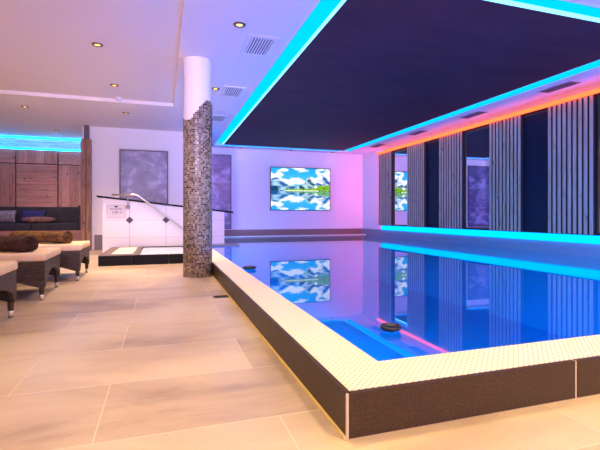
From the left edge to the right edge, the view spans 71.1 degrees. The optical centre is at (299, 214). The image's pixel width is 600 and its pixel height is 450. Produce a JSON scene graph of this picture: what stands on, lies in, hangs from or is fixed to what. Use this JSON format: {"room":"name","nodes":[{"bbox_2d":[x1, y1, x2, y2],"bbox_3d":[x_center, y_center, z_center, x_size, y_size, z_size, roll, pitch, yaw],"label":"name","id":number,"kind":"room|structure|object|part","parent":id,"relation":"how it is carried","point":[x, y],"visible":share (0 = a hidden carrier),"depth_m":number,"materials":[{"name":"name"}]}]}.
{"room":"spa","nodes":[
{"label":"spa","id":0,"kind":"room"},
{"bbox_2d":[11,151,80,206],"bbox_3d":[-6.728,-0.650,12.110,6.720,3.000,0.200,0,0,-18],"label":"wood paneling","id":1,"kind":"structure","parent":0,"point":[58,151],"depth_m":11.96,"materials":[{"name":"brown wood"}]},
{"bbox_2d":[0,163,15,206],"bbox_3d":[-8.322,-0.291,11.432,1.000,2.242,0.099,0,0,-18],"label":"wood panel","id":2,"kind":"object","parent":1,"relation":"attached to","point":[7,170],"visible":0.55,"depth_m":11.49,"materials":[{"name":"brown wood"}]},
{"bbox_2d":[0,148,15,162],"bbox_3d":[-8.322,-1.627,11.432,1.000,0.385,0.099,0,0,-18],"label":"wood panel","id":3,"kind":"object","parent":1,"relation":"attached to","point":[7,155],"visible":1,"depth_m":11.49,"materials":[{"name":"brown wood"}]},
{"bbox_2d":[16,164,57,206],"bbox_3d":[-7.342,-0.291,11.752,1.000,2.242,0.099,0,0,-18],"label":"wood panel","id":4,"kind":"object","parent":1,"relation":"attached to","point":[36,184],"visible":0.56,"depth_m":11.70,"materials":[{"name":"brown wood"}]},
{"bbox_2d":[16,149,57,164],"bbox_3d":[-7.342,-1.627,11.752,1.000,0.385,0.099,0,0,-18],"label":"wood panel","id":5,"kind":"object","parent":1,"relation":"attached to","point":[28,156],"visible":1,"depth_m":11.70,"materials":[{"name":"brown wood"}]},
{"bbox_2d":[0,136,80,151],"bbox_3d":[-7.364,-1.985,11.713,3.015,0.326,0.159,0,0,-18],"label":"light strip","id":6,"kind":"object","parent":1,"relation":"attached to","point":[0,136],"visible":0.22,"depth_m":11.71,"materials":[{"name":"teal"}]},
{"bbox_2d":[0,136,80,140],"bbox_3d":[-7.345,-2.136,11.656,3.015,0.023,0.040,0,0,-18],"label":"diffuser","id":7,"kind":"object","parent":6,"relation":"attached to","point":[0,136],"depth_m":11.68,"materials":[{"name":"teal plastic"}]},
{"bbox_2d":[0,147,80,151],"bbox_3d":[-7.371,-1.836,11.735,3.015,0.028,0.055,0,0,-18],"label":"diffuser","id":8,"kind":"object","parent":6,"relation":"attached to","point":[0,147],"depth_m":11.73,"materials":[{"name":"teal plastic"}]},
{"bbox_2d":[59,165,80,206],"bbox_3d":[-6.385,-0.291,12.064,0.955,2.242,0.099,0,0,-18],"label":"wood panel","id":9,"kind":"object","parent":1,"relation":"attached to","point":[69,175],"visible":0.31,"depth_m":11.96,"materials":[{"name":"brown wood"}]},
{"bbox_2d":[59,151,80,164],"bbox_3d":[-6.385,-1.627,12.064,0.955,0.385,0.099,0,0,-18],"label":"wood panel","id":10,"kind":"object","parent":1,"relation":"attached to","point":[65,157],"visible":0.56,"depth_m":11.96,"materials":[{"name":"brown wood"}]},
{"bbox_2d":[91,126,182,249],"bbox_3d":[-4.238,-0.600,11.739,2.545,3.100,2.450,0,0,-18],"label":"wall","id":11,"kind":"structure","parent":0,"point":[107,142],"depth_m":10.36,"materials":[{"name":"white paint"}]},
{"bbox_2d":[94,235,101,249],"bbox_3d":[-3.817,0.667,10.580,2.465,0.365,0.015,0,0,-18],"label":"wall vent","id":12,"kind":"structure","parent":11,"relation":"attached to","point":[97,238],"depth_m":10.21,"materials":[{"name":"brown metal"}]},
{"bbox_2d":[119,149,167,203],"bbox_3d":[-3.908,-0.662,10.534,1.145,1.925,0.044,0,0,-18],"label":"picture","id":13,"kind":"object","parent":11,"relation":"attached to","point":[144,173],"visible":0.59,"depth_m":10.53,"materials":[{"name":"grey"}]},
{"bbox_2d":[212,147,362,280],"bbox_3d":[-0.470,0.050,14.152,6.115,4.400,0.200,0,0,-18],"label":"wall","id":14,"kind":"structure","parent":0,"point":[250,168],"depth_m":14.10,"materials":[{"name":"white paint"}]},
{"bbox_2d":[212,154,230,228],"bbox_3d":[-2.735,-0.735,13.284,1.120,2.370,0.044,0,0,-18],"label":"picture","id":15,"kind":"object","parent":14,"relation":"attached to","point":[221,164],"visible":0.51,"depth_m":13.36,"materials":[{"name":"grey"}]},
{"bbox_2d":[224,228,361,235],"bbox_3d":[-0.562,0.733,14.006,5.840,0.515,0.020,0,0,-18],"label":"baseboard","id":16,"kind":"structure","parent":14,"relation":"attached to","point":[261,232],"depth_m":14.08,"materials":[{"name":"brown tile"}]},
{"bbox_2d":[270,167,329,210],"bbox_3d":[0.028,-0.873,14.179,2.130,1.445,0.056,0,0,-18],"label":"picture","id":17,"kind":"object","parent":14,"relation":"attached to","point":[291,188],"visible":1,"depth_m":14.13,"materials":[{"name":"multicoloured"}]},
{"bbox_2d":[0,250,599,449],"bbox_3d":[-1.184,0.910,5.241,13.000,0.120,16.700,0,0,-18],"label":"floor","id":18,"kind":"structure","parent":0,"point":[125,357],"depth_m":2.08,"materials":[{"name":"beige tile"}]},
{"bbox_2d":[0,261,17,317],"bbox_3d":[-3.151,0.485,2.795,1.962,0.730,0.896,0,0,-20],"label":"lounger","id":19,"kind":"object","parent":18,"relation":"on","point":[8,272],"visible":1,"depth_m":3.43,"materials":[{"name":"black wicker"}]},
{"bbox_3d":[-2.252,0.593,3.115,0.030,0.255,0.820,0,0,-20],"label":"foot panel","id":20,"kind":"part","parent":19,"relation":"part of","materials":[{"name":"brown wicker"}]},
{"bbox_3d":[-3.299,0.593,3.193,1.950,0.255,0.030,0,0,-20],"label":"panel","id":21,"kind":"part","parent":19,"relation":"part of","materials":[{"name":"brown wicker"}]},
{"bbox_3d":[-2.798,0.422,2.921,1.212,0.080,0.896,0,0,-20],"label":"mattress","id":22,"kind":"part","parent":19,"relation":"part of","materials":[{"name":"beige fabric"}]},
{"bbox_3d":[-2.405,0.752,3.492,0.052,0.085,0.052,0,0,-20],"label":"leg","id":23,"kind":"part","parent":19,"relation":"part of","materials":[{"name":"brown wicker"}]},
{"bbox_2d":[0,247,60,299],"bbox_3d":[-3.601,0.485,4.242,1.962,0.730,0.896,0,0,-21],"label":"lounger","id":24,"kind":"object","parent":18,"relation":"on","point":[34,268],"visible":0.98,"depth_m":4.17,"materials":[{"name":"black wicker"}]},
{"bbox_2d":[0,236,38,251],"bbox_3d":[-3.090,0.298,4.387,0.672,0.165,0.240,0,0,15],"label":"rolled blanket","id":25,"kind":"object","parent":24,"relation":"on","point":[7,243],"visible":1,"depth_m":4.28,"materials":[{"name":"brown fabric"}]},
{"bbox_3d":[-3.251,0.422,4.376,1.212,0.080,0.896,0,0,-21],"label":"mattress","id":26,"kind":"part","parent":24,"relation":"part of","materials":[{"name":"beige fabric"}]},
{"bbox_3d":[-3.454,0.593,3.843,1.950,0.255,0.030,0,0,-21],"label":"panel","id":27,"kind":"part","parent":24,"relation":"part of","materials":[{"name":"brown wicker"}]},
{"bbox_3d":[-2.581,0.752,4.198,0.052,0.085,0.052,0,0,-21],"label":"leg","id":28,"kind":"part","parent":24,"relation":"part of","materials":[{"name":"brown wicker"}]},
{"bbox_3d":[-2.711,0.593,4.585,0.030,0.255,0.820,0,0,-21],"label":"foot panel","id":29,"kind":"part","parent":24,"relation":"part of","materials":[{"name":"brown wicker"}]},
{"bbox_3d":[-3.759,0.593,4.636,1.950,0.255,0.030,0,0,-21],"label":"panel","id":30,"kind":"part","parent":24,"relation":"part of","materials":[{"name":"brown wicker"}]},
{"bbox_3d":[-2.874,0.752,4.958,0.052,0.085,0.052,0,0,-21],"label":"leg","id":31,"kind":"part","parent":24,"relation":"part of","materials":[{"name":"brown wicker"}]},
{"bbox_2d":[0,205,80,240],"bbox_3d":[-7.674,0.295,11.142,3.520,1.110,0.845,0,0,-18],"label":"bench sofa","id":32,"kind":"object","parent":18,"relation":"on","point":[68,218],"visible":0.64,"depth_m":11.28,"materials":[{"name":"black fabric"}]},
{"bbox_2d":[0,210,16,222],"bbox_3d":[-7.857,0.040,11.090,0.620,0.329,0.213,0,0,-18],"label":"pillow","id":33,"kind":"object","parent":32,"relation":"on","point":[5,216],"visible":1,"depth_m":11.07,"materials":[{"name":"grey fabric"}]},
{"bbox_2d":[0,223,30,230],"bbox_3d":[-8.217,0.310,10.862,2.315,0.190,0.650,0,0,-18],"label":"seat cushion","id":34,"kind":"object","parent":32,"relation":"on","point":[3,226],"depth_m":10.81,"materials":[{"name":"grey fabric"}]},
{"bbox_3d":[-8.345,0.037,11.254,2.315,0.525,0.215,0,0,-18],"label":"backrest","id":35,"kind":"part","parent":32,"relation":"part of","materials":[{"name":"grey fabric"}]},
{"bbox_2d":[20,210,45,222],"bbox_3d":[-7.220,0.035,11.361,0.600,0.338,0.193,0,0,-18],"label":"pillow","id":36,"kind":"object","parent":32,"relation":"on","point":[24,213],"visible":0.56,"depth_m":11.32,"materials":[{"name":"blue fabric"}]},
{"bbox_2d":[21,217,56,222],"bbox_3d":[-6.918,0.128,11.144,0.800,0.167,0.298,0,0,-18],"label":"pillow","id":37,"kind":"object","parent":32,"relation":"on","point":[26,219],"visible":1,"depth_m":11.04,"materials":[{"name":"brown fabric"}]},
{"bbox_2d":[31,223,77,230],"bbox_3d":[-6.582,0.310,11.396,1.105,0.190,0.650,0,0,-18],"label":"seat cushion","id":38,"kind":"object","parent":32,"relation":"on","point":[34,226],"depth_m":11.11,"materials":[{"name":"grey fabric"}]},
{"bbox_3d":[-6.710,0.037,11.788,1.105,0.525,0.215,0,0,-18],"label":"backrest","id":39,"kind":"part","parent":32,"relation":"part of","materials":[{"name":"grey fabric"}]},
{"bbox_3d":[-6.043,0.075,11.679,0.085,0.670,0.835,0,0,-18],"label":"armrest","id":40,"kind":"part","parent":32,"relation":"part of","materials":[{"name":"grey fabric"}]},
{"bbox_2d":[38,241,89,280],"bbox_3d":[-3.903,0.485,5.519,1.962,0.730,0.896,0,0,-19],"label":"lounger","id":41,"kind":"object","parent":18,"relation":"on","point":[72,254],"visible":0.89,"depth_m":5.41,"materials":[{"name":"black wicker"}]},
{"bbox_2d":[9,231,73,242],"bbox_3d":[-3.479,0.296,5.650,0.812,0.165,0.240,0,0,9],"label":"rolled blanket","id":42,"kind":"object","parent":41,"relation":"on","point":[41,236],"visible":0.77,"depth_m":5.57,"materials":[{"name":"brown fabric"}]},
{"bbox_3d":[-3.550,0.422,5.644,1.212,0.080,0.896,0,0,-19],"label":"mattress","id":43,"kind":"part","parent":41,"relation":"part of","materials":[{"name":"beige fabric"}]},
{"bbox_3d":[-3.768,0.593,5.117,1.950,0.255,0.030,0,0,-19],"label":"panel","id":44,"kind":"part","parent":41,"relation":"part of","materials":[{"name":"brown wicker"}]},
{"bbox_3d":[-3.003,0.593,5.836,0.030,0.255,0.820,0,0,-19],"label":"foot panel","id":45,"kind":"part","parent":41,"relation":"part of","materials":[{"name":"brown wicker"}]},
{"bbox_3d":[-4.050,0.593,5.918,1.950,0.255,0.030,0,0,-19],"label":"panel","id":46,"kind":"part","parent":41,"relation":"part of","materials":[{"name":"brown wicker"}]},
{"bbox_2d":[81,125,91,250],"bbox_3d":[-5.124,-0.645,10.070,0.215,2.990,0.165,0,0,-18],"label":"wooden post","id":47,"kind":"object","parent":18,"relation":"on","point":[86,143],"visible":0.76,"depth_m":10.00,"materials":[{"name":"brown wood"}]},
{"bbox_2d":[98,246,182,265],"bbox_3d":[-2.875,0.760,8.192,1.655,0.179,2.080,0,0,-18],"label":"basin","id":48,"kind":"object","parent":18,"relation":"on","point":[148,255],"visible":0.84,"depth_m":7.28,"materials":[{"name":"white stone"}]},
{"bbox_3d":[-3.352,0.680,7.984,0.620,0.010,1.980,0,0,-18],"label":"mat frame","id":49,"kind":"part","parent":48,"relation":"part of","materials":[{"name":"brown stone"}]},
{"bbox_2d":[97,195,232,252],"bbox_3d":[-2.982,0.216,9.493,2.900,1.268,0.280,0,0,-18],"label":"wall","id":50,"kind":"structure","parent":18,"relation":"on","point":[143,225],"depth_m":9.26,"materials":[{"name":"white tile"}]},
{"bbox_2d":[106,204,125,217],"bbox_3d":[-3.967,-0.084,9.061,0.385,0.288,0.010,0,0,-18],"label":"sign","id":51,"kind":"object","parent":50,"relation":"attached to","point":[112,210],"visible":1,"depth_m":9.06,"materials":[{"name":"white"}]},
{"bbox_2d":[112,194,182,229],"bbox_3d":[-3.142,0.103,9.256,1.827,1.116,0.152,0,0,-18],"label":"handrail","id":52,"kind":"object","parent":50,"relation":"attached to","point":[127,195],"visible":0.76,"depth_m":9.13,"materials":[{"name":"silver metal"}]},
{"bbox_2d":[183,56,211,277],"bbox_3d":[-1.429,-0.649,5.866,0.396,2.999,0.396,0,0,-18],"label":"column","id":53,"kind":"structure","parent":18,"relation":"on","point":[197,120],"depth_m":5.69,"materials":[{"name":"grey tile"}]},
{"bbox_2d":[213,295,228,297],"bbox_3d":[-0.816,0.847,4.364,0.170,0.006,0.120,0,0,-18],"label":"floor drain","id":54,"kind":"object","parent":18,"relation":"on","point":[218,296],"visible":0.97,"depth_m":4.35,"materials":[{"name":"grey metal"}]},
{"bbox_2d":[212,234,599,440],"bbox_3d":[1.198,1.462,8.253,6.101,1.577,12.050,0,0,-18],"label":"swimming pool","id":55,"kind":"object","parent":18,"relation":"in","point":[448,360],"visible":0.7,"depth_m":6.10,"materials":[{"name":"blue liquid"}]},
{"bbox_3d":[-1.073,0.761,5.448,0.020,0.173,1.148,0,0,-18],"label":"granite panel","id":56,"kind":"part","parent":55,"relation":"part of","materials":[{"name":"brown stone"}]},
{"bbox_2d":[212,243,238,245],"bbox_3d":[-1.887,0.674,9.435,0.975,0.025,0.490,0,0,-18],"label":"stone ledge","id":57,"kind":"object","parent":55,"relation":"on","point":[228,244],"visible":0.56,"depth_m":9.43,"materials":[{"name":"grey stone"}]},
{"bbox_3d":[-0.713,0.761,4.345,0.020,0.173,1.148,0,0,-18],"label":"granite panel","id":58,"kind":"part","parent":55,"relation":"part of","materials":[{"name":"brown stone"}]},
{"bbox_2d":[242,265,255,269],"bbox_3d":[-0.640,0.666,5.323,0.176,0.046,0.176,0,0,-18],"label":"float","id":59,"kind":"object","parent":55,"relation":"on","point":[249,267],"visible":1,"depth_m":5.26,"materials":[{"name":"black plastic"}]},
{"bbox_3d":[-0.353,0.761,3.242,0.020,0.173,1.148,0,0,-18],"label":"granite panel","id":60,"kind":"part","parent":55,"relation":"part of","materials":[{"name":"brown stone"}]},
{"bbox_3d":[0.007,0.761,2.140,0.020,0.173,1.148,0,0,-18],"label":"granite panel","id":61,"kind":"part","parent":55,"relation":"part of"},
{"bbox_2d":[380,323,400,332],"bbox_3d":[0.536,0.666,2.487,0.124,0.046,0.124,0,0,-18],"label":"float","id":62,"kind":"object","parent":55,"relation":"on","point":[385,327],"visible":1,"depth_m":2.45,"materials":[{"name":"black plastic"}]},
{"bbox_2d":[245,270,599,360],"bbox_3d":[1.278,1.480,8.398,5.859,1.540,11.823,0,0,-18],"label":"basin","id":63,"kind":"object","parent":55,"relation":"in","point":[552,304],"depth_m":8.48,"materials":[{"name":"blue liquid"}]},
{"bbox_3d":[0.726,0.761,1.775,1.149,0.173,0.020,0,0,-18],"label":"granite panel","id":64,"kind":"part","parent":55,"relation":"part of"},
{"bbox_3d":[1.829,0.761,2.135,1.149,0.173,0.020,0,0,-18],"label":"granite panel","id":65,"kind":"part","parent":55,"relation":"part of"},
{"bbox_2d":[0,0,599,153],"bbox_3d":[-1.184,-2.300,5.241,13.000,0.300,16.700,0,0,-18],"label":"ceiling","id":66,"kind":"structure","parent":0,"point":[50,65],"depth_m":6.02,"materials":[{"name":"white paint"}]},
{"bbox_2d":[92,42,102,46],"bbox_3d":[-2.631,-2.208,5.456,0.140,0.014,0.140,0,0,-18],"label":"recessed light","id":67,"kind":"object","parent":66,"relation":"in","point":[95,44],"visible":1,"depth_m":5.44,"materials":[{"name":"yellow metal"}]},
{"bbox_2d":[212,114,227,121],"bbox_3d":[-1.828,-2.143,9.333,0.375,0.014,0.640,0,0,-18],"label":"ceiling vent","id":68,"kind":"object","parent":66,"relation":"in","point":[215,118],"visible":0.83,"depth_m":9.31,"materials":[{"name":"silver metal"}]},
{"bbox_2d":[220,85,246,97],"bbox_3d":[-1.173,-2.143,7.327,0.375,0.014,0.640,0,0,-18],"label":"ceiling vent","id":69,"kind":"object","parent":66,"relation":"in","point":[228,91],"visible":1,"depth_m":7.29,"materials":[{"name":"silver metal"}]},
{"bbox_2d":[233,22,245,27],"bbox_3d":[-0.683,-2.143,4.740,0.140,0.014,0.140,0,0,-18],"label":"recessed light","id":70,"kind":"object","parent":66,"relation":"in","point":[236,24],"visible":1,"depth_m":4.73,"materials":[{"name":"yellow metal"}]},
{"bbox_2d":[240,34,279,57],"bbox_3d":[-0.525,-2.143,5.341,0.375,0.014,0.640,0,0,-18],"label":"ceiling vent","id":71,"kind":"object","parent":66,"relation":"in","point":[254,45],"visible":1,"depth_m":5.30,"materials":[{"name":"silver metal"}]},
{"bbox_2d":[215,0,341,143],"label":"light","id":72,"kind":"object","parent":66,"relation":"attached to","point":[318,16],"depth_m":5.92,"materials":[{"name":"teal plastic"}]},
{"bbox_2d":[215,0,341,143],"bbox_3d":[-0.933,-2.212,8.263,0.349,0.113,9.908,0,0,-18],"label":"diffuser","id":73,"kind":"object","parent":72,"relation":"attached to","point":[324,8],"depth_m":5.92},
{"bbox_2d":[226,145,337,150],"bbox_3d":[-0.455,-2.212,13.483,3.800,0.113,0.279,0,0,-18],"label":"diffuser","id":74,"kind":"object","parent":72,"relation":"attached to","point":[226,145],"depth_m":13.55,"materials":[{"name":"plastic"}]},
{"bbox_2d":[223,0,599,150],"bbox_3d":[1.029,-2.209,8.935,4.024,0.119,9.514,0,0,-18],"label":"ceiling panel","id":75,"kind":"object","parent":66,"relation":"attached to","point":[372,70],"visible":1,"depth_m":6.08,"materials":[{"name":"black"}]},
{"bbox_2d":[407,130,426,134],"bbox_3d":[3.071,-2.145,10.963,0.240,0.010,0.620,0,0,-18],"label":"ceiling vent","id":76,"kind":"object","parent":66,"relation":"in","point":[419,131],"visible":1,"depth_m":10.91,"materials":[{"name":"silver metal"}]},
{"bbox_2d":[459,111,486,118],"bbox_3d":[3.710,-2.145,9.005,0.240,0.010,0.620,0,0,-18],"label":"ceiling vent","id":77,"kind":"object","parent":66,"relation":"in","point":[477,113],"visible":1,"depth_m":8.96,"materials":[{"name":"silver metal"}]},
{"bbox_2d":[348,60,599,151],"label":"light","id":78,"kind":"object","parent":66,"relation":"attached to","point":[597,63],"depth_m":7.89,"materials":[{"name":"teal plastic"}]},
{"bbox_2d":[348,60,599,151],"bbox_3d":[3.011,-2.212,9.550,0.349,0.113,9.908,0,0,-18],"label":"diffuser","id":79,"kind":"object","parent":78,"relation":"attached to","point":[597,63],"depth_m":7.89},
{"bbox_2d":[511,0,599,17],"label":"light","id":80,"kind":"object","parent":66,"relation":"attached to","point":[553,4],"depth_m":4.56,"materials":[{"name":"teal plastic"}]},
{"bbox_2d":[511,0,599,17],"bbox_3d":[2.523,-2.212,4.358,3.800,0.113,0.339,0,0,-18],"label":"diffuser","id":81,"kind":"object","parent":80,"relation":"attached to","point":[553,4],"depth_m":4.56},
{"bbox_2d":[538,81,580,92],"bbox_3d":[4.346,-2.145,7.056,0.240,0.010,0.620,0,0,-18],"label":"ceiling vent","id":82,"kind":"object","parent":66,"relation":"in","point":[569,83],"visible":1,"depth_m":7.01,"materials":[{"name":"silver metal"}]},
{"bbox_2d":[363,83,599,335],"bbox_3d":[4.907,0.050,7.123,0.250,4.400,16.500,0,0,-18],"label":"wall","id":83,"kind":"structure","parent":0,"point":[370,160],"depth_m":14.03,"materials":[{"name":"white paint"}]},
{"bbox_2d":[378,151,392,225],"bbox_3d":[2.708,-0.810,13.169,0.122,2.260,0.820,0,0,-18],"label":"panel","id":84,"kind":"object","parent":83,"relation":"attached to","point":[385,160],"visible":1,"depth_m":13.12,"materials":[{"name":"black"}]},
{"bbox_2d":[393,147,406,225],"bbox_3d":[2.987,-0.810,12.382,0.080,2.260,0.846,0,0,-18],"label":"wall mirror","id":85,"kind":"object","parent":83,"relation":"attached to","point":[399,156],"visible":0.74,"depth_m":12.39,"materials":[{"name":"multicoloured mirror"}]},
{"bbox_2d":[407,142,425,226],"bbox_3d":[3.229,-0.810,11.572,0.122,2.260,0.840,0,0,-18],"label":"panel","id":86,"kind":"object","parent":83,"relation":"attached to","point":[416,154],"visible":1,"depth_m":11.53,"materials":[{"name":"black"}]},
{"bbox_2d":[426,139,438,227],"bbox_3d":[3.476,-0.810,10.890,0.075,2.260,0.610,0,0,-18],"label":"panel","id":87,"kind":"object","parent":83,"relation":"attached to","point":[432,147],"visible":0.82,"depth_m":10.93,"materials":[{"name":"black glass"}]},
{"bbox_2d":[439,132,463,228],"bbox_3d":[3.685,-0.810,10.175,0.122,2.260,0.880,0,0,-18],"label":"panel","id":88,"kind":"object","parent":83,"relation":"attached to","point":[451,147],"visible":0.98,"depth_m":10.13,"materials":[{"name":"black wood"}]},
{"bbox_2d":[464,125,488,229],"bbox_3d":[3.970,-0.810,9.368,0.080,2.260,0.826,0,0,-18],"label":"wall mirror","id":89,"kind":"object","parent":83,"relation":"attached to","point":[476,140],"visible":0.71,"depth_m":9.39,"materials":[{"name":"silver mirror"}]},
{"bbox_2d":[363,229,599,256],"bbox_3d":[4.091,0.734,9.214,0.006,0.512,12.018,0,0,-18],"label":"baseboard","id":90,"kind":"structure","parent":83,"relation":"attached to","point":[581,249],"depth_m":8.75,"materials":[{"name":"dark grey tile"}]},
{"bbox_2d":[377,87,599,154],"bbox_3d":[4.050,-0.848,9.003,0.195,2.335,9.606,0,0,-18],"label":"light strip","id":91,"kind":"object","parent":83,"relation":"attached to","point":[596,91],"visible":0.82,"depth_m":8.42,"materials":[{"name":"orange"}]},
{"bbox_2d":[381,225,599,243],"bbox_3d":[4.093,0.398,9.009,0.130,0.153,9.590,0,0,-18],"label":"light strip","id":92,"kind":"object","parent":83,"relation":"attached to","point":[559,237],"visible":0.97,"depth_m":8.55,"materials":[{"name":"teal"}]},
{"bbox_3d":[4.093,0.327,9.009,0.130,0.011,9.590,0,0,-18],"label":"strip rail","id":93,"kind":"part","parent":92,"relation":"part of","materials":[{"name":"teal plastic"}]},
{"bbox_2d":[489,115,523,230],"bbox_3d":[4.210,-0.810,8.563,0.122,2.260,0.850,0,0,-18],"label":"panel","id":94,"kind":"object","parent":83,"relation":"attached to","point":[506,137],"visible":1,"depth_m":8.52,"materials":[{"name":"black wood"}]},
{"bbox_2d":[523,108,547,232],"bbox_3d":[4.455,-0.810,7.891,0.075,2.260,0.580,0,0,-18],"label":"panel","id":95,"kind":"object","parent":83,"relation":"attached to","point":[535,123],"visible":0.75,"depth_m":7.88,"materials":[{"name":"black glass"}]},
{"bbox_3d":[4.455,-1.915,7.891,0.075,0.050,0.580,0,0,-18],"label":"trim","id":96,"kind":"part","parent":95,"relation":"part of","materials":[{"name":"black"}]},
{"bbox_2d":[548,95,595,234],"bbox_3d":[4.657,-0.810,7.194,0.122,2.260,0.870,0,0,-18],"label":"panel","id":97,"kind":"object","parent":83,"relation":"attached to","point":[572,124],"visible":1,"depth_m":7.15,"materials":[{"name":"black"}]},
{"bbox_2d":[596,94,599,234],"bbox_3d":[4.944,-0.810,6.383,0.080,2.260,0.846,0,0,-18],"label":"wall mirror","id":98,"kind":"object","parent":83,"relation":"attached to","point":[597,95],"visible":1,"depth_m":6.75,"materials":[{"name":"black mirror"}]},
{"bbox_2d":[599,98,599,232],"bbox_3d":[4.956,-0.810,6.387,0.055,2.210,0.800,0,0,-18],"label":"mirror glass","id":99,"kind":"object","parent":98,"relation":"attached to","point":[599,98],"depth_m":6.75,"materials":[{"name":"black glass"}]}
]}

